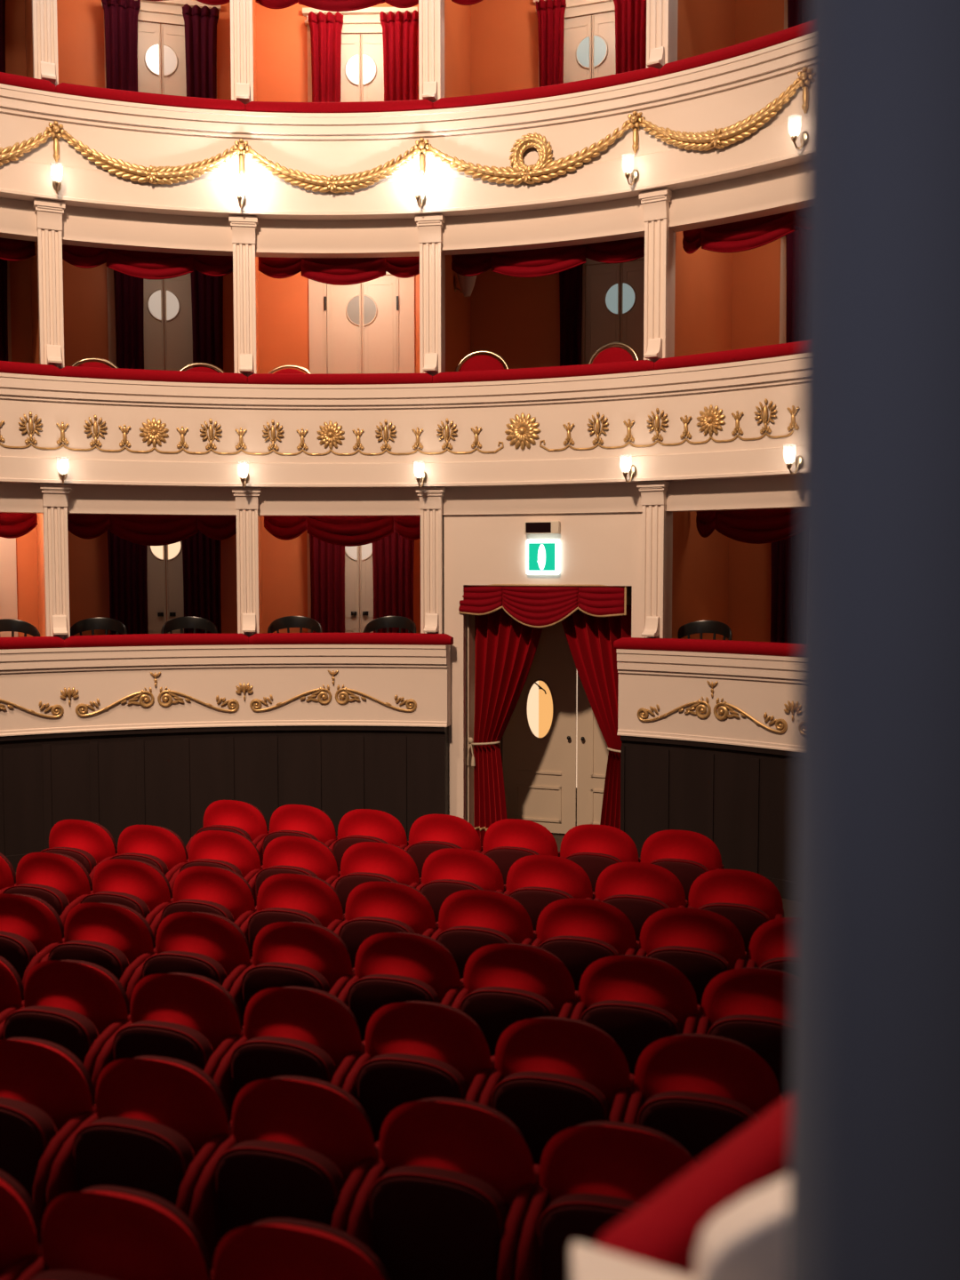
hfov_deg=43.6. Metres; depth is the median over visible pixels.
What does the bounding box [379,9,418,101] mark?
curtain
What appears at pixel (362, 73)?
door
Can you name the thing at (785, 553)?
curtain
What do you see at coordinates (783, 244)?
door
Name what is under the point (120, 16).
curtain
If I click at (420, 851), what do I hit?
seat cushion
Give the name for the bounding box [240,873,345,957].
seat
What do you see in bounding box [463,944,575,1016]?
cushion
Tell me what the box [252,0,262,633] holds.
wall
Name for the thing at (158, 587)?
door
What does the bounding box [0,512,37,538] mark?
valance
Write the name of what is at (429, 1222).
seat cushion
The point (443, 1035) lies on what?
cushion
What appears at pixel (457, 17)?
wall
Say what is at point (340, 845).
seat cushion
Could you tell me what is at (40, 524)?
wall
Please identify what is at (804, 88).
pendant
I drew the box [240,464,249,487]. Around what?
wall light
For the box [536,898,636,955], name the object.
cushion
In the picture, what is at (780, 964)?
seat cushion
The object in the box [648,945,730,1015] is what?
seat cushion
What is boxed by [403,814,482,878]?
seat
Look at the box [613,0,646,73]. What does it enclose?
curtain
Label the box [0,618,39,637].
armchair
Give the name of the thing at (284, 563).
wall
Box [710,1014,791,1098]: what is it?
seat cushion
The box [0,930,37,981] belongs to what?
seat cushion
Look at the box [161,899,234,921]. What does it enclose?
seat cushion
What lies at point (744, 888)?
cushion
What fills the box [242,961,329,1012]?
seat cushion
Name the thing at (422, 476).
wall light
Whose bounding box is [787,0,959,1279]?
wall
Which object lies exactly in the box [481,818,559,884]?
seat
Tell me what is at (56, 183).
wall light
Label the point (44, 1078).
cushion
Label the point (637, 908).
seat cushion
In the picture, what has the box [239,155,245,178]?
pendant
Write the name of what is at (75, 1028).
seat cushion
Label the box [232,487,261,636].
pilaster
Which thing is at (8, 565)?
door
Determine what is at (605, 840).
cushion
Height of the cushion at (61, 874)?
0.495 m
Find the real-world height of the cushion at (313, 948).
0.495 m
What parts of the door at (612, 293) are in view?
round pane, round pane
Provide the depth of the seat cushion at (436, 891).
7.20 m
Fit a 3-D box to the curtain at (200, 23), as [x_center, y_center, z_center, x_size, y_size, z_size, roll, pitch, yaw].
[-2.749,-5.201,11.868,0.361,2.055,0.087,-1,3,-11]
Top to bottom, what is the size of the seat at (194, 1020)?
0.845 m
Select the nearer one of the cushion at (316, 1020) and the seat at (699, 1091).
the seat at (699, 1091)
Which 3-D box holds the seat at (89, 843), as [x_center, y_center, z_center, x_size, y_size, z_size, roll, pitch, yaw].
[-2.754,1.644,8.147,0.539,0.845,0.400,1,4,18]
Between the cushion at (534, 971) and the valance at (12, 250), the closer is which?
the cushion at (534, 971)
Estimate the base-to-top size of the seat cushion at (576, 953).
0.375 m
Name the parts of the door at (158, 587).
round pane, knob, round pane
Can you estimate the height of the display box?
0.108 m
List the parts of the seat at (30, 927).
armrest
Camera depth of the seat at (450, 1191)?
3.75 m
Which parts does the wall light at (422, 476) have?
bulb, arm, plate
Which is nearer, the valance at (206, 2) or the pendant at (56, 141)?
the pendant at (56, 141)
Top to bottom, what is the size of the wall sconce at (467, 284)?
0.220 m
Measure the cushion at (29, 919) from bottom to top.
0.495 m
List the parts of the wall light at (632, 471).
bulb, arm, plate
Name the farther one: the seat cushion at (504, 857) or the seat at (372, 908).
the seat cushion at (504, 857)
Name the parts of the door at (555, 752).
oval pane, closer arm, oval pane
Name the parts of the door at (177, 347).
casing, round pane, round pane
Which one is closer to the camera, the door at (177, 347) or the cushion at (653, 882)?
the cushion at (653, 882)
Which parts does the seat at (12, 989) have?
armrest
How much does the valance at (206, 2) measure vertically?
0.459 m
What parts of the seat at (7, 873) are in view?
armrest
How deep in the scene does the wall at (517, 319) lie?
12.05 m
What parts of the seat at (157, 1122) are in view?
armrest, armrest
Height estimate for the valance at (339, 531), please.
0.429 m
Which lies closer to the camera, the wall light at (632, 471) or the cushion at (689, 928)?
the cushion at (689, 928)
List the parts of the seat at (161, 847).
armrest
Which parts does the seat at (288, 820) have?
armrest, armrest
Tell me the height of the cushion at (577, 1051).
0.495 m
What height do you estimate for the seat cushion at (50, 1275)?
0.375 m
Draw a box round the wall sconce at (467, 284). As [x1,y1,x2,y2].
[454,273,476,296]
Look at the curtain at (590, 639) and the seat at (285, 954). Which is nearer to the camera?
the seat at (285, 954)
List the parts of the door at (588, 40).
round pane, round pane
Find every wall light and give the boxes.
[52,166,61,193]
[58,459,67,484]
[236,182,246,208]
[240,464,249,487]
[415,181,426,207]
[416,463,426,487]
[622,456,636,482]
[624,157,639,185]
[785,447,800,474]
[791,119,805,149]
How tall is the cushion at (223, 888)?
0.495 m
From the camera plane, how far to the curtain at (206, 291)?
11.99 m
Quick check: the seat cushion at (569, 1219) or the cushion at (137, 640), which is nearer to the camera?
the seat cushion at (569, 1219)
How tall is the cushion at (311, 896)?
0.495 m
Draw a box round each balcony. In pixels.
[0,22,807,220]
[0,340,802,487]
[0,632,453,735]
[613,637,797,751]
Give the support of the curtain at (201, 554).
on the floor
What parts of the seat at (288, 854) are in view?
armrest, armrest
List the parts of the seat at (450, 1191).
armrest, armrest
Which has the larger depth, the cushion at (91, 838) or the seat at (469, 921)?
the cushion at (91, 838)
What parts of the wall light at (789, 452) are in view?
bulb, arm, plate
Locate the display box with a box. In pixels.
[524,520,560,534]
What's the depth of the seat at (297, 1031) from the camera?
4.84 m
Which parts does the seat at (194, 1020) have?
armrest, armrest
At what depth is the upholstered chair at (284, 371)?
11.20 m
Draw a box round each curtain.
[0,258,7,360]
[101,0,140,91]
[107,528,148,634]
[113,270,143,369]
[182,3,219,98]
[182,528,221,633]
[190,268,223,372]
[307,11,343,102]
[309,534,345,632]
[372,529,414,632]
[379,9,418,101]
[465,608,542,846]
[536,0,566,87]
[559,264,583,366]
[561,605,631,829]
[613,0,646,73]
[770,533,799,643]
[785,224,804,343]
[787,0,807,28]
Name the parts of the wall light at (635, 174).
bulb, arm, plate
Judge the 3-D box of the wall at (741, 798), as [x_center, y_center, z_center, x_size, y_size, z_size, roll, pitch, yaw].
[2.919,1.479,8.300,0.821,1.155,5.116,-2,4,-35]
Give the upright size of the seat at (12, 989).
0.845 m
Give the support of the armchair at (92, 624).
on the floor
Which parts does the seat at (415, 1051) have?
armrest, armrest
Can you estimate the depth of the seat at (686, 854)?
7.80 m
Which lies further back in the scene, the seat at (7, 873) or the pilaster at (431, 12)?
the pilaster at (431, 12)
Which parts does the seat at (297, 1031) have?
armrest, armrest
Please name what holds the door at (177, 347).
in the wall at (517, 319)
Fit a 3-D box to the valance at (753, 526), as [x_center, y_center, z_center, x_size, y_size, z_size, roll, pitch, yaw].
[2.492,-1.016,9.965,1.621,0.426,0.137,3,4,39]
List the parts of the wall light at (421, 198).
bulb, arm, plate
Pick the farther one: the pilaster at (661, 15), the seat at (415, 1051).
the pilaster at (661, 15)
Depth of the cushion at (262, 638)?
10.55 m
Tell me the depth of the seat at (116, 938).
6.09 m
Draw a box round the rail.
[569,1093,790,1279]
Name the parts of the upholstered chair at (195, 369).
backrest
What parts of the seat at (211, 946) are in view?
armrest, armrest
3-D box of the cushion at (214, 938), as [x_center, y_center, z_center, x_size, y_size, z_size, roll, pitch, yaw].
[-1.407,1.598,5.980,0.536,0.495,0.220,1,4,18]
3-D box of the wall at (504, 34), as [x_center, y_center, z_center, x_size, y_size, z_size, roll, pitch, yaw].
[-0.505,-5.287,9.668,14.114,2.500,5.164,1,3,10]
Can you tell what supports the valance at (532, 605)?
attached to the wall at (596, 548)
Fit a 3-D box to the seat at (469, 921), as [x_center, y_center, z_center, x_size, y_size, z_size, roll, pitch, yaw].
[0.001,1.751,6.361,0.539,0.845,0.400,1,4,18]
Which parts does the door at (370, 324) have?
round pane, round pane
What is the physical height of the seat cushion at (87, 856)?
0.375 m
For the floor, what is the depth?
9.16 m
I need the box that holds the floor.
[15,832,793,917]
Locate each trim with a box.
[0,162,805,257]
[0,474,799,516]
[465,585,631,826]
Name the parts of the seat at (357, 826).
armrest, armrest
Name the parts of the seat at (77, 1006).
armrest, armrest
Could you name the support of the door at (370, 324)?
in the wall at (517, 319)
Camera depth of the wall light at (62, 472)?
9.93 m
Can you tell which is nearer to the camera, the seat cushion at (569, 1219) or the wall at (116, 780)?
the seat cushion at (569, 1219)
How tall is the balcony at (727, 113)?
0.954 m
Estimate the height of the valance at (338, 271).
0.394 m
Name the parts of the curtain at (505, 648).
tieback cord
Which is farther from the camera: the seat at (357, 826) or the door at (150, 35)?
the door at (150, 35)
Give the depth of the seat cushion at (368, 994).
5.50 m
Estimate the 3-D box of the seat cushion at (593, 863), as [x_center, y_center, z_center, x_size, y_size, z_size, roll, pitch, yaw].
[0.752,1.592,7.929,0.430,0.375,0.148,1,4,18]
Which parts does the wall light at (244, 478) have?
bulb, arm, plate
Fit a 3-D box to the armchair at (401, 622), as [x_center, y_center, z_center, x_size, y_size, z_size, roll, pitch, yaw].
[-0.849,0.235,11.153,0.509,0.902,0.445,1,3,10]
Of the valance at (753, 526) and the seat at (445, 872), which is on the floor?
the seat at (445, 872)
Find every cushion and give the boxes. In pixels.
[0,72,55,92]
[0,360,60,376]
[0,636,64,648]
[0,893,62,953]
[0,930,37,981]
[0,1039,93,1133]
[0,1096,56,1200]
[3,1005,98,1063]
[4,883,69,916]
[16,852,90,903]
[24,960,127,1035]
[31,1270,116,1279]
[43,847,96,874]
[48,819,115,863]
[48,940,129,980]
[56,82,245,111]
[60,366,247,383]
[64,633,248,647]
[64,902,153,964]
[73,1116,194,1206]
[80,891,150,918]
[92,858,170,911]
[96,1058,228,1157]
[112,852,168,875]
[113,1020,213,1071]
[117,824,186,870]
[130,973,240,1052]
[143,951,226,985]
[155,912,250,976]
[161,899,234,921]
[172,865,255,920]
[180,858,243,877]
[188,830,261,877]
[198,824,252,841]
[203,800,267,840]
[216,1140,343,1240]
[232,1036,335,1102]
[232,1079,375,1185]
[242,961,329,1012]
[243,987,361,1071]
[245,99,432,112]
[247,372,432,384]
[248,632,453,644]
[248,907,322,957]
[252,921,352,990]
[256,865,319,899]
[256,873,343,927]
[263,830,318,854]
[263,835,338,880]
[269,804,335,843]
[333,835,387,871]
[335,872,398,913]
[337,808,407,846]
[339,916,415,968]
[340,841,419,885]
[345,881,436,935]
[348,974,439,1041]
[354,932,460,1003]
[358,1053,467,1143]
[365,1002,491,1091]
[371,1165,506,1279]
[378,1101,535,1218]
[407,840,462,878]
[408,814,480,850]
[420,879,483,922]
[421,848,503,891]
[432,66,659,109]
[432,360,654,383]
[437,926,513,979]
[438,889,533,943]
[461,986,556,1056]
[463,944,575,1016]
[482,818,558,855]
[485,846,540,884]
[493,1071,608,1165]
[495,1018,630,1119]
[506,855,592,898]
[510,886,574,930]
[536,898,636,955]
[539,1125,695,1203]
[540,936,619,991]
[540,1193,643,1279]
[560,824,638,862]
[567,852,622,892]
[578,955,697,1033]
[581,1000,680,1075]
[594,861,685,908]
[604,894,669,941]
[613,637,797,656]
[634,1035,780,1117]
[639,907,745,969]
[640,829,721,871]
[640,1090,757,1163]
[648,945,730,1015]
[651,858,708,901]
[653,340,802,370]
[659,22,807,76]
[688,869,783,919]
[699,902,769,960]
[701,968,791,1027]
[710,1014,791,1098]
[759,957,792,974]
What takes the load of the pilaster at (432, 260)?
on the balcony at (735, 413)
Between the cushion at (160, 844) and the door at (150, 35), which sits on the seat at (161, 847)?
the cushion at (160, 844)
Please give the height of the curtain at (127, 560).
2.056 m
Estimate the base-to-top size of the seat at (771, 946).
0.845 m
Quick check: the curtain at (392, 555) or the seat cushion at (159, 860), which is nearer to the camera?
the seat cushion at (159, 860)
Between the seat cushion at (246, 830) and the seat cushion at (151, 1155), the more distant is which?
the seat cushion at (246, 830)
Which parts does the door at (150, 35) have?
round pane, round pane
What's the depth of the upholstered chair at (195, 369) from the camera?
11.08 m
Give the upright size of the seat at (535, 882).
0.845 m
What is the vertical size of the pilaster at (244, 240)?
1.446 m
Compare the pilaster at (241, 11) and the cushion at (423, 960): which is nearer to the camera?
the cushion at (423, 960)
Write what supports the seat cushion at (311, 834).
on the seat at (288, 820)
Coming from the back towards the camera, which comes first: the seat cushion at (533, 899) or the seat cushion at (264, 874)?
the seat cushion at (264, 874)
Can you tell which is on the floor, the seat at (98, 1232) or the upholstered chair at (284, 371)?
the seat at (98, 1232)
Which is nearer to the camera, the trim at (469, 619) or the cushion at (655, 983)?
the cushion at (655, 983)
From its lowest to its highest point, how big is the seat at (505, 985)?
0.845 m
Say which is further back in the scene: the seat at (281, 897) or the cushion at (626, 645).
the cushion at (626, 645)
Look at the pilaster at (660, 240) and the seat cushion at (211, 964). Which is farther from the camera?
the pilaster at (660, 240)
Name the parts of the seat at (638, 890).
armrest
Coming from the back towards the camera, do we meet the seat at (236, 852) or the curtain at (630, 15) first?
the curtain at (630, 15)
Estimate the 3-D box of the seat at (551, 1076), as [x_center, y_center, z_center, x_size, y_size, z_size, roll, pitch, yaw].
[0.285,1.860,4.534,0.539,0.845,0.400,1,4,18]
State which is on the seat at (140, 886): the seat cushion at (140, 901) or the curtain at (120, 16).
the seat cushion at (140, 901)
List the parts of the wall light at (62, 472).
bulb, arm, plate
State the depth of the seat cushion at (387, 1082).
4.59 m
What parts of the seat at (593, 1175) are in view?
armrest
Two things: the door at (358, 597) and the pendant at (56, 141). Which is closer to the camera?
the pendant at (56, 141)
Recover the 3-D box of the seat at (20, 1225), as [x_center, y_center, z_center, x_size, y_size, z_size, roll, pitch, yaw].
[-1.543,1.926,3.431,0.539,0.845,0.400,1,4,18]
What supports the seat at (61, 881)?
on the floor
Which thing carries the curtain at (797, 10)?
on the ceiling
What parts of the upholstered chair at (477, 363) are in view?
backrest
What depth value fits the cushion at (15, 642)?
10.01 m
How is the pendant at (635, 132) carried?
attached to the balcony at (727, 113)
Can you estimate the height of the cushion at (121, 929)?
0.495 m
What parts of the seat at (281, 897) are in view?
armrest, armrest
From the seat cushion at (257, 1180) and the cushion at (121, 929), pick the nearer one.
the seat cushion at (257, 1180)
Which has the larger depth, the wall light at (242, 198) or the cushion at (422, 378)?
the cushion at (422, 378)
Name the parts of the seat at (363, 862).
armrest, armrest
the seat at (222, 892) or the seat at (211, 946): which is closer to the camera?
the seat at (211, 946)
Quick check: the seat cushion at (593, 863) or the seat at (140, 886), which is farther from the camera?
the seat cushion at (593, 863)
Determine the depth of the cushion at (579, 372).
10.06 m
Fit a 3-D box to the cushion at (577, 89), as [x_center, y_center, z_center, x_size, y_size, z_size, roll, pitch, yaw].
[0.547,-4.554,9.969,1.985,0.102,0.204,1,4,21]
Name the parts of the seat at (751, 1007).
armrest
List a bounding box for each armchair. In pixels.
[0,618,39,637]
[70,617,127,636]
[160,616,217,633]
[267,616,322,632]
[362,616,415,632]
[677,620,731,639]
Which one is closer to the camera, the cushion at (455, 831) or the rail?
the rail
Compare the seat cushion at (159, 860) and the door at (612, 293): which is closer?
the seat cushion at (159, 860)
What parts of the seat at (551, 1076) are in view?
armrest, armrest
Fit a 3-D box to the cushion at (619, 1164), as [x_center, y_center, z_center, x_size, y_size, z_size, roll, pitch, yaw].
[0.429,1.735,3.689,0.536,0.495,0.220,1,4,18]
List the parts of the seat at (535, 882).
armrest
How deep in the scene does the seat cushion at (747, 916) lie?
6.66 m
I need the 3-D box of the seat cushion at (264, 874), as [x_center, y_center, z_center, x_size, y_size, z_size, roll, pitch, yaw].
[-1.204,1.613,7.577,0.430,0.375,0.148,1,4,18]
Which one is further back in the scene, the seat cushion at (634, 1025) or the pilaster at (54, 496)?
the pilaster at (54, 496)
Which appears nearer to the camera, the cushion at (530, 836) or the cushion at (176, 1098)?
the cushion at (176, 1098)
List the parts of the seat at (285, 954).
armrest, armrest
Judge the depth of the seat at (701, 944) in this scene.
6.00 m
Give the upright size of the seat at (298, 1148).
0.845 m
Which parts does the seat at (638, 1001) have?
armrest, armrest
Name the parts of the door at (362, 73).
round pane, round pane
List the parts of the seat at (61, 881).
armrest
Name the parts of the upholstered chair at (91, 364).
backrest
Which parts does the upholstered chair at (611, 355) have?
backrest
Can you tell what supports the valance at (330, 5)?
hanging from the trim
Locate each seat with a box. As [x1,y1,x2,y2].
[0,852,15,893]
[0,893,64,987]
[0,955,23,1023]
[0,960,130,1080]
[0,1037,95,1226]
[0,1169,42,1279]
[2,852,92,927]
[17,1185,213,1279]
[40,819,117,883]
[40,902,156,992]
[46,1056,231,1218]
[77,858,173,926]
[92,972,244,1095]
[109,824,188,881]
[126,912,252,1009]
[150,865,256,942]
[168,830,263,897]
[185,800,269,858]
[189,1075,379,1271]
[212,1217,390,1279]
[213,986,365,1120]
[229,921,354,1026]
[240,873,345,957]
[248,835,340,905]
[256,804,337,864]
[328,808,408,871]
[330,841,421,913]
[333,881,438,968]
[337,932,463,1041]
[342,1000,495,1143]
[346,1097,540,1279]
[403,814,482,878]
[416,848,506,922]
[431,889,535,979]
[451,943,578,1056]
[479,1016,634,1165]
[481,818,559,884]
[504,855,595,930]
[515,1120,695,1279]
[531,898,639,991]
[560,824,640,892]
[570,954,700,1075]
[594,861,687,941]
[624,1033,782,1163]
[636,907,747,1015]
[640,829,723,901]
[688,869,783,960]
[696,967,791,1098]
[745,917,792,974]
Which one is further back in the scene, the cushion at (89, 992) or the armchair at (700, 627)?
the armchair at (700, 627)
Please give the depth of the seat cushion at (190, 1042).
4.91 m
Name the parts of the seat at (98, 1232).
armrest, armrest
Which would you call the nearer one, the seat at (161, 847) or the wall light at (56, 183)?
the seat at (161, 847)
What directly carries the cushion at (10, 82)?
on the balcony at (727, 113)
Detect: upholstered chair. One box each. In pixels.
[70,357,118,367]
[178,362,224,372]
[267,364,311,373]
[454,350,509,371]
[587,342,639,364]
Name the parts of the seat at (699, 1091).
armrest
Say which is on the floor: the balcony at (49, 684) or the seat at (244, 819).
the seat at (244, 819)
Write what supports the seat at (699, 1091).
on the floor
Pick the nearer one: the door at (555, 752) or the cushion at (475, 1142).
the cushion at (475, 1142)
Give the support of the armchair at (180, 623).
on the floor
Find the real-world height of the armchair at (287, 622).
0.902 m
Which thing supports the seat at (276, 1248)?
on the floor
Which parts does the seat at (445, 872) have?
armrest, armrest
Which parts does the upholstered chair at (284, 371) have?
backrest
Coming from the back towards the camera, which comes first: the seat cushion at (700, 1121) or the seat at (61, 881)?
the seat at (61, 881)
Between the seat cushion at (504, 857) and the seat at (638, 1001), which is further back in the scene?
the seat cushion at (504, 857)
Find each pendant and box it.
[53,138,59,162]
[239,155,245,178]
[419,154,424,177]
[632,128,638,153]
[801,86,806,113]
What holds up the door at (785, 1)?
in the wall at (504, 34)
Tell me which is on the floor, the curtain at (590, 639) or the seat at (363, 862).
the seat at (363, 862)
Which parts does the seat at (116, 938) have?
armrest, armrest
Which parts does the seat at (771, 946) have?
armrest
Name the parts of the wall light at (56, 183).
arm, bulb, plate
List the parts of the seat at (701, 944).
armrest, armrest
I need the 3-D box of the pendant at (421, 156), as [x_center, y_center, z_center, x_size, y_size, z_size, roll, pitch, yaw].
[-0.494,-4.062,10.289,0.048,0.190,0.048,2,4,32]
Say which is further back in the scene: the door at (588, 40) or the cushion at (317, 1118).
the door at (588, 40)
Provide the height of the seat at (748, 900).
0.845 m
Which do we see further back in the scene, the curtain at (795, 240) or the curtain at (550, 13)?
the curtain at (550, 13)
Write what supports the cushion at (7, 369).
on the balcony at (735, 413)
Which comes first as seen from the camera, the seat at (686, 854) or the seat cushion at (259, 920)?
the seat cushion at (259, 920)
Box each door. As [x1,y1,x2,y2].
[0,536,17,637]
[7,260,11,361]
[101,0,220,98]
[106,266,192,371]
[147,540,183,633]
[302,7,417,102]
[306,529,373,632]
[308,271,414,373]
[502,594,631,833]
[533,0,615,87]
[581,256,644,364]
[779,235,786,343]
[784,0,787,29]
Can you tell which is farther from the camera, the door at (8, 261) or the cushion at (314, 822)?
the door at (8, 261)
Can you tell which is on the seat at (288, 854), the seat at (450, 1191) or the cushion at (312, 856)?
the cushion at (312, 856)
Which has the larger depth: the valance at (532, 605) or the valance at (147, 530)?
the valance at (147, 530)
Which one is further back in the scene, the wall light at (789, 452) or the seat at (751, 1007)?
the wall light at (789, 452)
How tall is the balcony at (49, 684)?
0.824 m
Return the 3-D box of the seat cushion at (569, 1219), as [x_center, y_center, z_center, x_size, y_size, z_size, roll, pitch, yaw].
[0.396,1.851,3.592,0.430,0.375,0.148,1,4,18]
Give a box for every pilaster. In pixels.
[32,0,58,86]
[32,198,65,368]
[39,483,71,639]
[228,215,257,377]
[230,0,253,103]
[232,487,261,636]
[415,214,445,375]
[416,487,445,633]
[418,0,444,103]
[636,480,672,638]
[639,187,675,362]
[646,0,678,69]
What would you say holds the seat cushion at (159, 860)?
on the seat at (161, 847)
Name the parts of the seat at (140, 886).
armrest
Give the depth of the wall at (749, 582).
11.37 m
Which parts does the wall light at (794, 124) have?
bulb, arm, plate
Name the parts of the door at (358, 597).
casing, round pane, round pane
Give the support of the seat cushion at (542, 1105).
on the seat at (551, 1076)
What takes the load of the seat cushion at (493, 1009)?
on the seat at (505, 985)
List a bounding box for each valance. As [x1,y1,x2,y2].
[0,237,35,261]
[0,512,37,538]
[62,244,232,279]
[67,513,236,545]
[145,0,230,5]
[255,0,418,11]
[258,256,419,285]
[264,515,420,546]
[451,0,482,5]
[451,236,644,277]
[458,584,626,628]
[682,208,804,254]
[696,507,799,543]
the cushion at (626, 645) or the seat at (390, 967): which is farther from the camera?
the cushion at (626, 645)
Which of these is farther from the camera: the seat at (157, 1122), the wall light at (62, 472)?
the wall light at (62, 472)
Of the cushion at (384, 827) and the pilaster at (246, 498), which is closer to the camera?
the cushion at (384, 827)
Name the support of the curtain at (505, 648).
hanging from the wall at (596, 548)
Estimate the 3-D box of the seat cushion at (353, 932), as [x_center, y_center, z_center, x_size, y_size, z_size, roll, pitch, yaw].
[-0.542,1.679,6.465,0.430,0.375,0.148,1,4,18]
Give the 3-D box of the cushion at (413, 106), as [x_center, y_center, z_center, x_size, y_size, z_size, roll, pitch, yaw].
[-1.202,-4.575,10.325,1.633,0.102,0.176,0,3,2]
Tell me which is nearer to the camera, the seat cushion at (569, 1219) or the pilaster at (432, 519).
the seat cushion at (569, 1219)
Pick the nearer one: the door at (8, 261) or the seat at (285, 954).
the seat at (285, 954)
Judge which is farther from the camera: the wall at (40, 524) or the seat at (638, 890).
the wall at (40, 524)
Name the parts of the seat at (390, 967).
armrest, armrest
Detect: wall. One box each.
[0,725,448,871]
[5,0,783,102]
[9,238,780,373]
[16,515,420,636]
[24,0,45,636]
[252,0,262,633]
[444,0,470,372]
[444,512,642,819]
[620,735,795,900]
[672,0,735,639]
[728,537,771,642]
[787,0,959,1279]
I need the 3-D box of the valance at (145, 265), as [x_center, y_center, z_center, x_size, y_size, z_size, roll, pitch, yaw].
[-2.902,-3.368,10.580,1.518,0.394,0.130,-1,4,-16]
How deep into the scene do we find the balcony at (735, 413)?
10.20 m
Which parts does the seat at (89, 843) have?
armrest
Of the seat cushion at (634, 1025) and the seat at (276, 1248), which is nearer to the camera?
the seat at (276, 1248)
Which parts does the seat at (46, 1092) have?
armrest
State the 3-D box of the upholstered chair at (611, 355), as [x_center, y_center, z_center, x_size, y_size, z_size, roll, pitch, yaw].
[1.075,-2.162,10.522,0.534,0.960,0.474,2,4,33]
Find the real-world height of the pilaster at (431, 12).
1.990 m
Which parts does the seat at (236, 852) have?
armrest, armrest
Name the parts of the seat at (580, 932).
armrest, armrest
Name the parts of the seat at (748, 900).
armrest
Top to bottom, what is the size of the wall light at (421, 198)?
0.217 m
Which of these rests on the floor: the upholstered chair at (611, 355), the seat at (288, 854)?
the seat at (288, 854)
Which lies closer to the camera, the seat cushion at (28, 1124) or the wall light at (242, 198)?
the seat cushion at (28, 1124)
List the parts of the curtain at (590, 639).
tieback cord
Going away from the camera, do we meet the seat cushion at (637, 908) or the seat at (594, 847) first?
the seat cushion at (637, 908)
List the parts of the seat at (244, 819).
armrest, armrest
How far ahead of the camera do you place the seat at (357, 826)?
8.48 m
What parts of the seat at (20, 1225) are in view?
armrest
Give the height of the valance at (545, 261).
0.391 m
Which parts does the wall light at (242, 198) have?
bulb, arm, plate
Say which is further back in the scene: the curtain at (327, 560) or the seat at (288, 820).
the curtain at (327, 560)
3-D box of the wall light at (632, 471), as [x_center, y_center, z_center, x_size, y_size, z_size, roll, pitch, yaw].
[1.201,-1.393,9.775,0.104,0.217,0.190,2,4,29]
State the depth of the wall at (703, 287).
10.64 m
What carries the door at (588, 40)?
in the wall at (504, 34)
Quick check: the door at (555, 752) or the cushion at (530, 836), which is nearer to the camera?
the cushion at (530, 836)
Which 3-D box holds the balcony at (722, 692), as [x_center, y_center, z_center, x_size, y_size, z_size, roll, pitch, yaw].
[2.864,0.491,8.216,0.797,0.824,5.074,-2,4,-35]
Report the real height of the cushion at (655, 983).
0.495 m
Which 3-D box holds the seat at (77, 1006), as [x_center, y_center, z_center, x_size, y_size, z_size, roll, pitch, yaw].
[-1.809,1.820,5.207,0.539,0.845,0.400,1,4,18]
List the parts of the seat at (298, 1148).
armrest, armrest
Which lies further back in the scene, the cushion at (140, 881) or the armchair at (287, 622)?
the armchair at (287, 622)
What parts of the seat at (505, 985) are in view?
armrest, armrest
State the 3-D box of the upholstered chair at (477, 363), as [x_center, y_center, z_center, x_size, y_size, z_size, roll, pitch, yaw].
[-0.001,-2.184,10.883,0.534,0.960,0.474,0,3,6]
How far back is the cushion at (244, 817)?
8.82 m
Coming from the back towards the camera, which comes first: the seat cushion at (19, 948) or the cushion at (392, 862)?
the cushion at (392, 862)
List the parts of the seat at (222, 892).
armrest, armrest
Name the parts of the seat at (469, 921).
armrest, armrest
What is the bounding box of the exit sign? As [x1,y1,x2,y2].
[525,538,559,574]
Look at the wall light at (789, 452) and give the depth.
8.91 m
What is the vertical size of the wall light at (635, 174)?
0.217 m
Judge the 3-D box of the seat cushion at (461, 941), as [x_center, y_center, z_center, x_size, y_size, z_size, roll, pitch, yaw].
[-0.019,1.689,6.296,0.430,0.375,0.148,1,4,18]
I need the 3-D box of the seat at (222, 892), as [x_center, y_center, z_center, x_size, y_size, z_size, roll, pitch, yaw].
[-1.570,1.720,6.866,0.539,0.845,0.400,1,4,18]
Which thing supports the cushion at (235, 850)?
on the seat at (236, 852)
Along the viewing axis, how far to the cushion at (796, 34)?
9.16 m
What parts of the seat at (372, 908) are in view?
armrest, armrest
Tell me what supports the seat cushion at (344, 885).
on the seat at (363, 862)

